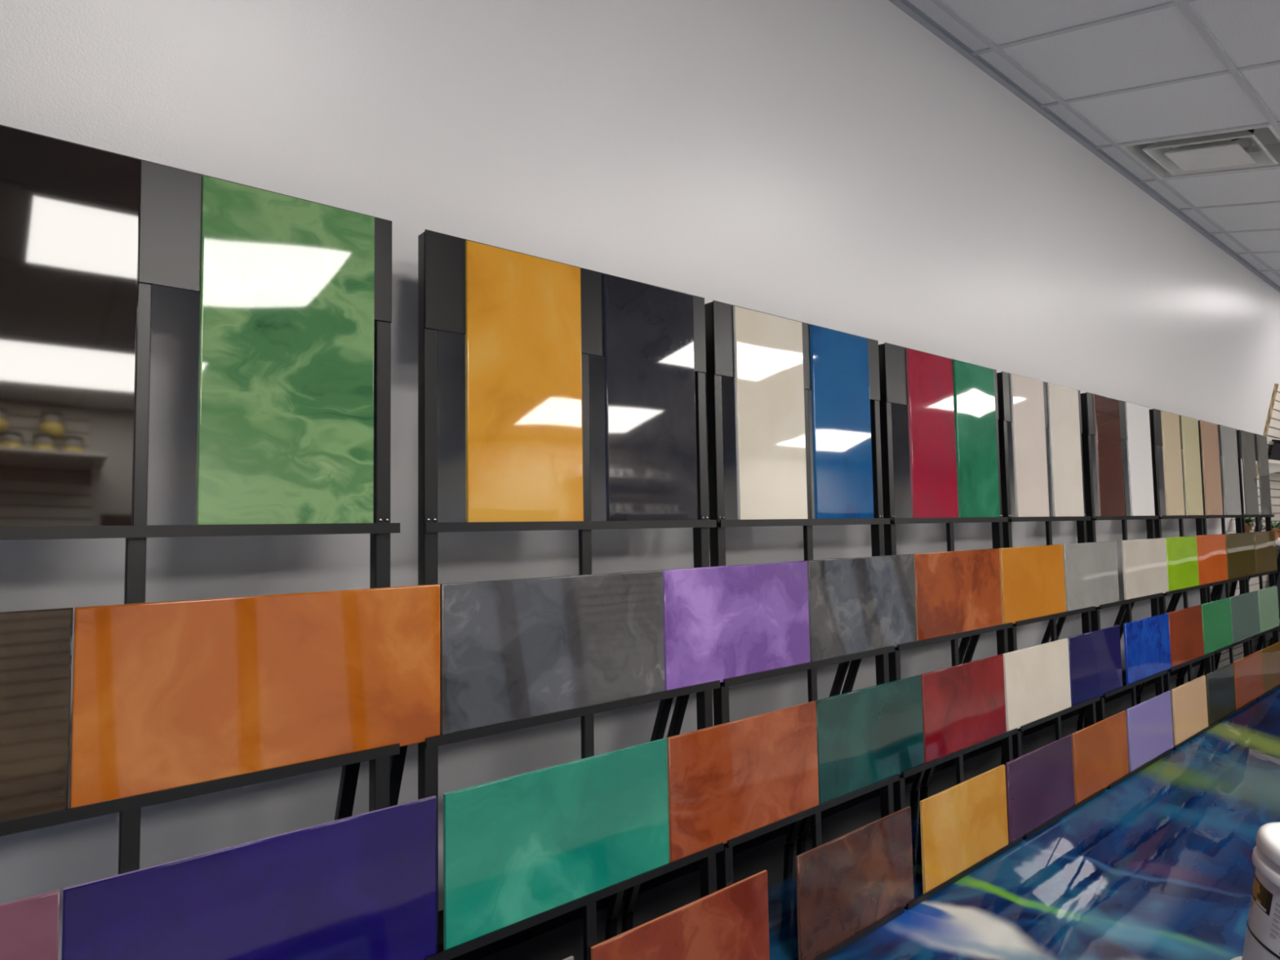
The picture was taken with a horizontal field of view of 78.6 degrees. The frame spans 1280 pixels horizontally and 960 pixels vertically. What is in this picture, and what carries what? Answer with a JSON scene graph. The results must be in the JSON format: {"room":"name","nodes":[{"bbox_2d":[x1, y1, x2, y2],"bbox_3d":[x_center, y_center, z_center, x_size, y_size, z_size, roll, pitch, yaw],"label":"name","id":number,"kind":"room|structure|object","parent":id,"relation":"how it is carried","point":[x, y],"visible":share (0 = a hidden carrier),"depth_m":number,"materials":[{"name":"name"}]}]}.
{"room":"flooring showroom","nodes":[
{"label":"flooring showroom","id":0,"kind":"room"},
{"bbox_2d":[0,0,1279,959],"bbox_3d":[2.282,-0.175,4.292,19.200,3.150,0.120,2,9,-40],"label":"wall","id":1,"kind":"structure","parent":0,"point":[837,165],"depth_m":2.17,"materials":[{"name":"white paint"}]},
{"bbox_2d":[438,669,1126,945],"bbox_3d":[-0.099,1.262,2.558,13.200,0.100,0.012,2,9,-40],"label":"baseboard","id":2,"kind":"structure","parent":1,"relation":"attached to","point":[1123,672],"depth_m":2.17,"materials":[{"name":"black plastic"}]},
{"bbox_2d":[888,0,1279,293],"bbox_3d":[2.519,-1.603,4.067,19.000,0.024,0.022,2,9,-40],"label":"trim","id":3,"kind":"structure","parent":1,"relation":"attached to","point":[905,6],"depth_m":3.51,"materials":[{"name":"silver metal"}]},
{"bbox_2d":[1229,383,1279,595],"bbox_3d":[6.640,0.381,7.945,3.602,2.345,0.024,2,9,-40],"label":"slatwall","id":4,"kind":"object","parent":1,"relation":"attached to","point":[1272,428],"visible":0.21,"depth_m":6.98,"materials":[{"name":"beige"}]},
{"bbox_2d":[1268,459,1279,473],"bbox_3d":[5.846,-0.078,6.966,0.900,0.140,0.300,2,9,-40],"label":"wall shelf","id":5,"kind":"object","parent":4,"relation":"attached to","point":[1273,465],"visible":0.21,"depth_m":6.77,"materials":[{"name":"white laminate"}]},
{"bbox_2d":[1270,439,1279,460],"bbox_3d":[5.826,-0.235,6.918,0.740,0.175,0.260,2,9,-40],"label":"storage bin","id":6,"kind":"object","parent":5,"relation":"on","point":[1275,452],"visible":1,"depth_m":6.76,"materials":[{"name":"black"}]},
{"bbox_2d":[438,636,1279,959],"bbox_3d":[3.490,1.829,2.770,19.200,0.120,4.606,2,9,-40],"label":"floor","id":7,"kind":"structure","parent":0,"point":[1158,865],"depth_m":2.94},
{"bbox_2d":[0,124,399,874],"bbox_3d":[-0.820,0.421,1.269,0.873,1.875,0.490,2,9,-40],"label":"display stand","id":8,"kind":"object","parent":7,"relation":"on","point":[170,239],"visible":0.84,"depth_m":1.33,"materials":[{"name":"black metal"}]},
{"bbox_2d":[0,888,59,959],"bbox_3d":[-1.112,0.770,0.979,0.614,0.305,0.080,2,9,-40],"label":"panel","id":9,"kind":"object","parent":8,"relation":"on","point":[29,926],"visible":1,"depth_m":1.16,"materials":[{"name":"pink"}]},
{"bbox_2d":[0,607,73,822],"bbox_3d":[-1.113,0.346,1.010,0.610,0.305,0.080,2,9,-40],"label":"panel","id":10,"kind":"object","parent":8,"relation":"on","point":[36,645],"visible":1,"depth_m":1.17,"materials":[{"name":"brown wood"}]},
{"bbox_2d":[0,125,142,526],"bbox_3d":[-0.947,-0.230,1.192,0.306,0.603,0.151,2,9,-40],"label":"panel","id":11,"kind":"object","parent":8,"relation":"on","point":[70,212],"visible":1,"depth_m":1.23,"materials":[{"name":"brown"}]},
{"bbox_2d":[61,795,436,959],"bbox_3d":[-0.642,0.786,1.373,0.606,0.305,0.080,2,9,-40],"label":"panel","id":12,"kind":"object","parent":8,"relation":"on","point":[362,886],"visible":1,"depth_m":1.38,"materials":[{"name":"purple"}]},
{"bbox_2d":[69,584,439,808],"bbox_3d":[-0.643,0.362,1.403,0.610,0.305,0.080,2,9,-40],"label":"panel","id":13,"kind":"object","parent":8,"relation":"on","point":[171,694],"visible":1,"depth_m":1.36,"materials":[{"name":"orange"}]},
{"bbox_2d":[195,175,374,524],"bbox_3d":[-0.643,-0.219,1.447,0.305,0.603,0.151,2,9,-40],"label":"panel","id":14,"kind":"object","parent":8,"relation":"on","point":[286,396],"visible":1,"depth_m":1.43,"materials":[{"name":"green"}]},
{"bbox_2d":[390,229,724,959],"bbox_3d":[-0.123,0.445,1.853,0.837,1.875,0.490,2,9,-40],"label":"display stand","id":15,"kind":"object","parent":7,"relation":"on","point":[441,256],"visible":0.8,"depth_m":1.75,"materials":[{"name":"black metal"}]},
{"bbox_2d":[465,240,583,522],"bbox_3d":[-0.256,-0.206,1.771,0.302,0.603,0.151,2,9,-40],"label":"panel","id":16,"kind":"object","parent":15,"relation":"on","point":[524,437],"visible":1,"depth_m":1.76,"materials":[{"name":"orange"}]},
{"bbox_2d":[440,569,665,734],"bbox_3d":[-0.174,0.378,1.797,0.608,0.305,0.080,2,9,-40],"label":"panel","id":17,"kind":"object","parent":15,"relation":"on","point":[517,649],"visible":1,"depth_m":1.76,"materials":[{"name":"grey stone"}]},
{"bbox_2d":[443,737,669,951],"bbox_3d":[-0.163,0.802,1.774,0.606,0.305,0.080,2,9,-40],"label":"panel","id":18,"kind":"object","parent":15,"relation":"on","point":[517,848],"visible":1,"depth_m":1.74,"materials":[{"name":"teal"}]},
{"bbox_2d":[563,955,573,959],"bbox_3d":[-0.384,1.223,1.557,0.615,0.305,0.080,2,9,-40],"label":"panel","id":19,"kind":"object","parent":15,"relation":"on","point":[571,957],"visible":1,"depth_m":1.76,"materials":[{"name":"grey"}]},
{"bbox_2d":[603,274,697,520],"bbox_3d":[0.032,-0.197,2.013,0.302,0.603,0.151,2,9,-40],"label":"panel","id":20,"kind":"object","parent":15,"relation":"on","point":[651,428],"visible":1,"depth_m":2.00,"materials":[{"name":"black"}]},
{"bbox_2d":[591,870,769,959],"bbox_3d":[0.124,1.240,1.983,0.606,0.305,0.080,2,9,-40],"label":"panel","id":21,"kind":"object","parent":15,"relation":"on","point":[731,922],"visible":1,"depth_m":2.03,"materials":[{"name":"orange"}]},
{"bbox_2d":[622,300,904,959],"bbox_3d":[0.527,0.467,2.398,0.824,1.875,0.490,2,9,-40],"label":"display stand","id":22,"kind":"object","parent":7,"relation":"on","point":[719,327],"visible":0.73,"depth_m":2.31,"materials":[{"name":"black metal"}]},
{"bbox_2d":[662,560,809,690],"bbox_3d":[0.285,0.394,2.182,0.583,0.305,0.080,2,9,-40],"label":"panel","id":23,"kind":"object","parent":22,"relation":"on","point":[721,623],"visible":0.98,"depth_m":2.15,"materials":[{"name":"purple"}]},
{"bbox_2d":[666,701,818,862],"bbox_3d":[0.303,0.818,2.165,0.600,0.305,0.080,2,9,-40],"label":"panel","id":24,"kind":"object","parent":22,"relation":"on","point":[726,781],"visible":1,"depth_m":2.13,"materials":[{"name":"brown"}]},
{"bbox_2d":[733,306,807,519],"bbox_3d":[0.389,-0.184,2.312,0.303,0.603,0.151,2,9,-40],"label":"panel","id":25,"kind":"object","parent":22,"relation":"on","point":[771,438],"visible":0.96,"depth_m":2.30,"materials":[{"name":"white"}]},
{"bbox_2d":[809,324,874,519],"bbox_3d":[0.658,-0.175,2.538,0.307,0.603,0.151,2,9,-40],"label":"panel","id":26,"kind":"object","parent":22,"relation":"on","point":[842,468],"visible":1,"depth_m":2.52,"materials":[{"name":"blue"}]},
{"bbox_2d":[795,806,914,959],"bbox_3d":[0.690,1.259,2.458,0.603,0.305,0.080,2,9,-40],"label":"panel","id":27,"kind":"object","parent":22,"relation":"on","point":[851,882],"visible":1,"depth_m":2.43,"materials":[{"name":"brown"}]},
{"bbox_2d":[807,553,916,662],"bbox_3d":[0.739,0.409,2.562,0.595,0.305,0.080,2,9,-40],"label":"panel","id":28,"kind":"object","parent":22,"relation":"on","point":[855,605],"visible":0.96,"depth_m":2.54,"materials":[{"name":"grey"}]},
{"bbox_2d":[814,675,924,804],"bbox_3d":[0.761,0.833,2.549,0.590,0.305,0.080,2,9,-40],"label":"panel","id":29,"kind":"object","parent":22,"relation":"on","point":[867,736],"visible":0.98,"depth_m":2.52,"materials":[{"name":"teal"}]},
{"bbox_2d":[797,342,1022,910],"bbox_3d":[1.184,0.489,2.949,0.840,1.875,0.490,2,9,-40],"label":"display stand","id":30,"kind":"object","parent":7,"relation":"on","point":[892,357],"visible":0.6,"depth_m":2.79,"materials":[{"name":"black metal"}]},
{"bbox_2d":[906,348,958,517],"bbox_3d":[1.085,-0.161,2.896,0.312,0.603,0.151,2,9,-40],"label":"panel","id":31,"kind":"object","parent":30,"relation":"on","point":[931,407],"visible":0.98,"depth_m":2.88,"materials":[{"name":"red"}]},
{"bbox_2d":[913,548,1002,640],"bbox_3d":[1.215,0.425,2.961,0.629,0.305,0.080,2,9,-40],"label":"panel","id":32,"kind":"object","parent":30,"relation":"on","point":[956,592],"visible":0.98,"depth_m":2.93,"materials":[{"name":"brown"}]},
{"bbox_2d":[920,654,1006,764],"bbox_3d":[1.226,0.849,2.939,0.607,0.305,0.080,2,9,-40],"label":"panel","id":33,"kind":"object","parent":30,"relation":"on","point":[963,704],"visible":1,"depth_m":2.91,"materials":[{"name":"red"}]},
{"bbox_2d":[920,764,1008,893],"bbox_3d":[1.211,1.277,2.894,0.617,0.305,0.080,2,9,-40],"label":"panel","id":34,"kind":"object","parent":30,"relation":"on","point":[963,824],"visible":1,"depth_m":2.86,"materials":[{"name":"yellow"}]},
{"bbox_2d":[952,360,999,517],"bbox_3d":[1.341,-0.152,3.111,0.318,0.603,0.151,2,9,-40],"label":"panel","id":35,"kind":"object","parent":30,"relation":"on","point":[975,433],"visible":0.96,"depth_m":3.10,"materials":[{"name":"green"}]},
{"bbox_2d":[920,371,1105,839],"bbox_3d":[1.849,0.512,3.507,0.829,1.875,0.490,2,9,-40],"label":"display stand","id":36,"kind":"object","parent":7,"relation":"on","point":[1002,378],"visible":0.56,"depth_m":3.37,"materials":[{"name":"black metal"}]},
{"bbox_2d":[1009,373,1049,516],"bbox_3d":[1.703,-0.140,3.414,0.308,0.603,0.151,2,9,-40],"label":"panel","id":37,"kind":"object","parent":36,"relation":"on","point":[1028,415],"visible":0.98,"depth_m":3.40,"materials":[{"name":"white"}]},
{"bbox_2d":[999,544,1066,623],"bbox_3d":[1.698,0.442,3.367,0.602,0.305,0.080,2,9,-40],"label":"panel","id":38,"kind":"object","parent":36,"relation":"on","point":[1032,578],"visible":0.96,"depth_m":3.34,"materials":[{"name":"orange"}]},
{"bbox_2d":[1002,638,1071,731],"bbox_3d":[1.706,0.865,3.341,0.614,0.305,0.080,2,9,-40],"label":"panel","id":39,"kind":"object","parent":36,"relation":"on","point":[1037,678],"visible":0.98,"depth_m":3.31,"materials":[{"name":"white"}]},
{"bbox_2d":[1005,734,1075,843],"bbox_3d":[1.701,1.294,3.306,0.616,0.305,0.080,2,9,-40],"label":"panel","id":40,"kind":"object","parent":36,"relation":"on","point":[1040,784],"visible":1,"depth_m":3.28,"materials":[{"name":"purple"}]},
{"bbox_2d":[1047,382,1084,516],"bbox_3d":[1.992,-0.130,3.657,0.329,0.603,0.151,2,9,-40],"label":"panel","id":41,"kind":"object","parent":36,"relation":"on","point":[1066,473],"visible":1,"depth_m":3.64,"materials":[{"name":"white"}]},
{"bbox_2d":[1062,541,1119,611],"bbox_3d":[2.183,0.458,3.773,0.634,0.305,0.080,2,9,-40],"label":"panel","id":42,"kind":"object","parent":36,"relation":"on","point":[1091,569],"visible":1,"depth_m":3.75,"materials":[{"name":"grey"}]},
{"bbox_2d":[1066,625,1122,706],"bbox_3d":[2.184,0.882,3.743,0.616,0.305,0.080,2,9,-40],"label":"panel","id":43,"kind":"object","parent":36,"relation":"on","point":[1095,656],"visible":1,"depth_m":3.72,"materials":[{"name":"blue"}]},
{"bbox_2d":[1071,711,1128,804],"bbox_3d":[2.200,1.311,3.724,0.642,0.305,0.080,2,9,-40],"label":"panel","id":44,"kind":"object","parent":36,"relation":"on","point":[1100,749],"visible":1,"depth_m":3.69,"materials":[{"name":"orange"}]},
{"bbox_2d":[1021,391,1171,789],"bbox_3d":[2.559,0.536,4.102,0.896,1.875,0.490,2,9,-40],"label":"display stand","id":45,"kind":"object","parent":7,"relation":"on","point":[1086,398],"visible":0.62,"depth_m":3.92,"materials":[{"name":"black metal"}]},
{"bbox_2d":[1093,394,1124,515],"bbox_3d":[2.401,-0.116,3.999,0.323,0.603,0.151,2,9,-40],"label":"panel","id":46,"kind":"object","parent":45,"relation":"on","point":[1106,410],"visible":0.96,"depth_m":3.98,"materials":[{"name":"brown"}]},
{"bbox_2d":[1124,402,1155,515],"bbox_3d":[2.741,-0.104,4.285,0.346,0.603,0.151,2,9,-40],"label":"panel","id":47,"kind":"object","parent":45,"relation":"on","point":[1137,416],"visible":0.98,"depth_m":4.27,"materials":[{"name":"white"}]},
{"bbox_2d":[1121,537,1168,599],"bbox_3d":[2.752,0.477,4.250,0.660,0.305,0.080,2,9,-40],"label":"panel","id":48,"kind":"object","parent":45,"relation":"on","point":[1144,561],"visible":0.98,"depth_m":4.22,"materials":[{"name":"beige"}]},
{"bbox_2d":[1123,613,1171,684],"bbox_3d":[2.734,0.900,4.204,0.665,0.305,0.080,2,9,-40],"label":"panel","id":49,"kind":"object","parent":45,"relation":"on","point":[1147,648],"visible":1,"depth_m":4.17,"materials":[{"name":"blue"}]},
{"bbox_2d":[1126,690,1173,772],"bbox_3d":[2.719,1.328,4.159,0.648,0.305,0.080,2,9,-40],"label":"panel","id":50,"kind":"object","parent":45,"relation":"on","point":[1149,722],"visible":1,"depth_m":4.13,"materials":[{"name":"purple"}]},
{"bbox_2d":[1085,408,1218,749],"bbox_3d":[3.271,0.560,4.699,0.836,1.875,0.490,2,9,-40],"label":"display stand","id":51,"kind":"object","parent":7,"relation":"on","point":[1156,437],"visible":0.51,"depth_m":4.54,"materials":[{"name":"black metal"}]},
{"bbox_2d":[1160,410,1184,515],"bbox_3d":[3.159,-0.090,4.635,0.305,0.603,0.151,2,9,-40],"label":"panel","id":52,"kind":"object","parent":51,"relation":"on","point":[1171,448],"visible":0.98,"depth_m":4.62,"materials":[{"name":"beige"}]},
{"bbox_2d":[1165,535,1199,591],"bbox_3d":[3.224,0.493,4.646,0.557,0.305,0.080,2,9,-40],"label":"panel","id":53,"kind":"object","parent":51,"relation":"on","point":[1181,551],"visible":1,"depth_m":4.63,"materials":[{"name":"green"}]},
{"bbox_2d":[1167,604,1204,667],"bbox_3d":[3.227,0.917,4.617,0.607,0.305,0.080,2,9,-40],"label":"panel","id":54,"kind":"object","parent":51,"relation":"on","point":[1185,624],"visible":1,"depth_m":4.60,"materials":[{"name":"red"}]},
{"bbox_2d":[1171,675,1208,746],"bbox_3d":[3.231,1.346,4.589,0.605,0.305,0.080,2,9,-40],"label":"panel","id":55,"kind":"object","parent":51,"relation":"on","point":[1188,700],"visible":1,"depth_m":4.56,"materials":[{"name":"brown"}]},
{"bbox_2d":[1180,415,1203,515],"bbox_3d":[3.442,-0.081,4.872,0.311,0.603,0.151,2,9,-40],"label":"panel","id":56,"kind":"object","parent":51,"relation":"on","point":[1189,426],"visible":1,"depth_m":4.85,"materials":[{"name":"beige"}]},
{"bbox_2d":[1137,419,1257,723],"bbox_3d":[3.949,0.583,5.268,0.886,1.875,0.490,2,9,-40],"label":"display stand","id":57,"kind":"object","parent":7,"relation":"on","point":[1242,588],"visible":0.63,"depth_m":5.27,"materials":[{"name":"black metal"}]},
{"bbox_2d":[1200,420,1222,516],"bbox_3d":[3.755,-0.070,5.134,0.356,0.603,0.151,2,9,-40],"label":"panel","id":58,"kind":"object","parent":57,"relation":"on","point":[1209,431],"visible":0.98,"depth_m":5.11,"materials":[{"name":"beige"}]},
{"bbox_2d":[1195,533,1227,585],"bbox_3d":[3.681,0.509,5.029,0.619,0.305,0.080,2,9,-40],"label":"panel","id":59,"kind":"object","parent":57,"relation":"on","point":[1211,548],"visible":0.98,"depth_m":5.01,"materials":[{"name":"orange"}]},
{"bbox_2d":[1200,597,1232,654],"bbox_3d":[3.703,0.933,5.016,0.615,0.305,0.080,2,9,-40],"label":"panel","id":60,"kind":"object","parent":57,"relation":"on","point":[1216,615],"visible":0.98,"depth_m":5.00,"materials":[{"name":"green tile"}]},
{"bbox_2d":[1205,662,1235,725],"bbox_3d":[3.712,1.362,4.992,0.580,0.305,0.080,2,9,-40],"label":"panel","id":61,"kind":"object","parent":57,"relation":"on","point":[1220,682],"visible":1,"depth_m":4.96,"materials":[{"name":"grey"}]},
{"bbox_2d":[1220,425,1241,515],"bbox_3d":[4.098,-0.059,5.422,0.357,0.603,0.151,2,9,-40],"label":"panel","id":62,"kind":"object","parent":57,"relation":"on","point":[1228,437],"visible":0.98,"depth_m":5.40,"materials":[{"name":"grey"}]},
{"bbox_2d":[1225,532,1256,579],"bbox_3d":[4.202,0.527,5.465,0.705,0.305,0.080,2,9,-40],"label":"panel","id":63,"kind":"object","parent":57,"relation":"on","point":[1240,547],"visible":1,"depth_m":5.44,"materials":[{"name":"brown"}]},
{"bbox_2d":[1230,590,1260,644],"bbox_3d":[4.218,0.951,5.448,0.710,0.305,0.080,2,9,-40],"label":"panel","id":64,"kind":"object","parent":57,"relation":"on","point":[1245,613],"visible":1,"depth_m":5.43,"materials":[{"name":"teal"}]},
{"bbox_2d":[1233,650,1263,709],"bbox_3d":[4.220,1.379,5.417,0.675,0.305,0.080,2,9,-40],"label":"panel","id":65,"kind":"object","parent":57,"relation":"on","point":[1248,678],"visible":1,"depth_m":5.39,"materials":[{"name":"brown"}]},
{"bbox_2d":[1182,429,1279,700],"bbox_3d":[4.625,0.606,5.835,0.811,1.875,0.490,2,9,-40],"label":"display stand","id":66,"kind":"object","parent":7,"relation":"on","point":[1268,517],"visible":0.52,"depth_m":5.79,"materials":[{"name":"black metal"}]},
{"bbox_2d":[1240,430,1258,515],"bbox_3d":[4.477,-0.046,5.740,0.340,0.603,0.151,2,9,-40],"label":"panel","id":67,"kind":"object","parent":66,"relation":"on","point":[1247,441],"visible":0.98,"depth_m":5.72,"materials":[{"name":"grey"}]},
{"bbox_2d":[1256,434,1271,514],"bbox_3d":[4.796,-0.035,6.007,0.282,0.603,0.151,2,9,-40],"label":"panel","id":68,"kind":"object","parent":66,"relation":"on","point":[1262,446],"visible":1,"depth_m":5.99,"materials":[{"name":"grey"}]},
{"bbox_2d":[1253,530,1277,573],"bbox_3d":[4.722,0.544,5.902,0.615,0.305,0.080,2,9,-40],"label":"panel","id":69,"kind":"object","parent":66,"relation":"on","point":[1264,542],"visible":0.98,"depth_m":5.88,"materials":[{"name":"brown"}]},
{"bbox_2d":[1257,586,1279,632],"bbox_3d":[4.716,0.968,5.865,0.570,0.305,0.080,2,9,-40],"label":"panel","id":70,"kind":"object","parent":66,"relation":"on","point":[1268,597],"visible":0.98,"depth_m":5.85,"materials":[{"name":"green tile"}]},
{"bbox_2d":[1260,641,1279,693],"bbox_3d":[4.710,1.396,5.828,0.585,0.305,0.080,2,9,-40],"label":"panel","id":71,"kind":"object","parent":66,"relation":"on","point":[1270,655],"visible":1,"depth_m":5.79,"materials":[{"name":"brown"}]},
{"bbox_2d":[1231,955,1242,959],"bbox_3d":[1.583,1.433,1.902,0.324,0.360,0.328,2,9,-40],"label":"bucket","id":72,"kind":"object","parent":7,"relation":"on","point":[1240,957],"visible":0.33,"depth_m":2.01,"materials":[{"name":"white plastic"}]},
{"bbox_2d":[1241,822,1279,959],"bbox_3d":[1.632,1.067,1.859,0.324,0.360,0.328,2,9,-40],"label":"bucket","id":73,"kind":"object","parent":72,"relation":"on","point":[1262,938],"visible":1,"depth_m":1.87,"materials":[{"name":"white plastic"}]},
{"bbox_2d":[1216,531,1279,652],"bbox_3d":[5.094,0.994,6.527,0.480,1.065,0.400,2,9,-40],"label":"display stand","id":74,"kind":"object","parent":7,"relation":"on","point":[1260,646],"visible":0.24,"depth_m":6.38,"materials":[{"name":"metal"}]},
{"bbox_2d":[1232,517,1265,532],"bbox_3d":[5.025,0.365,6.465,0.258,0.169,0.265,8,7,1],"label":"potted plant","id":75,"kind":"object","parent":74,"relation":"on","point":[1248,526],"visible":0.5,"depth_m":6.42,"materials":[{"name":"green plant"}]},
{"bbox_2d":[1253,517,1262,532],"bbox_3d":[5.053,0.379,6.383,0.050,0.167,0.050,2,9,-40],"label":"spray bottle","id":76,"kind":"object","parent":74,"relation":"on","point":[1260,526],"visible":0.49,"depth_m":6.37,"materials":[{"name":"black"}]},
{"bbox_2d":[1254,519,1279,539],"bbox_3d":[5.155,0.402,6.356,0.240,0.156,0.281,2,9,-40],"label":"potted plant","id":77,"kind":"object","parent":74,"relation":"on","point":[1274,527],"visible":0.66,"depth_m":6.31,"materials":[{"name":"green plant"}]},
{"bbox_2d":[907,0,1279,287],"bbox_3d":[3.916,-1.352,2.390,19.200,0.256,4.606,2,9,-40],"label":"ceiling","id":78,"kind":"structure","parent":0,"point":[1119,73],"depth_m":3.02,"materials":[{"name":"tile"}]},
{"bbox_2d":[1120,124,1279,179],"bbox_3d":[2.720,-1.630,3.703,0.590,0.210,0.590,2,9,-40],"label":"ceiling vent","id":79,"kind":"object","parent":78,"relation":"in","point":[1216,153],"visible":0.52,"depth_m":3.73,"materials":[{"name":"silver metal"}]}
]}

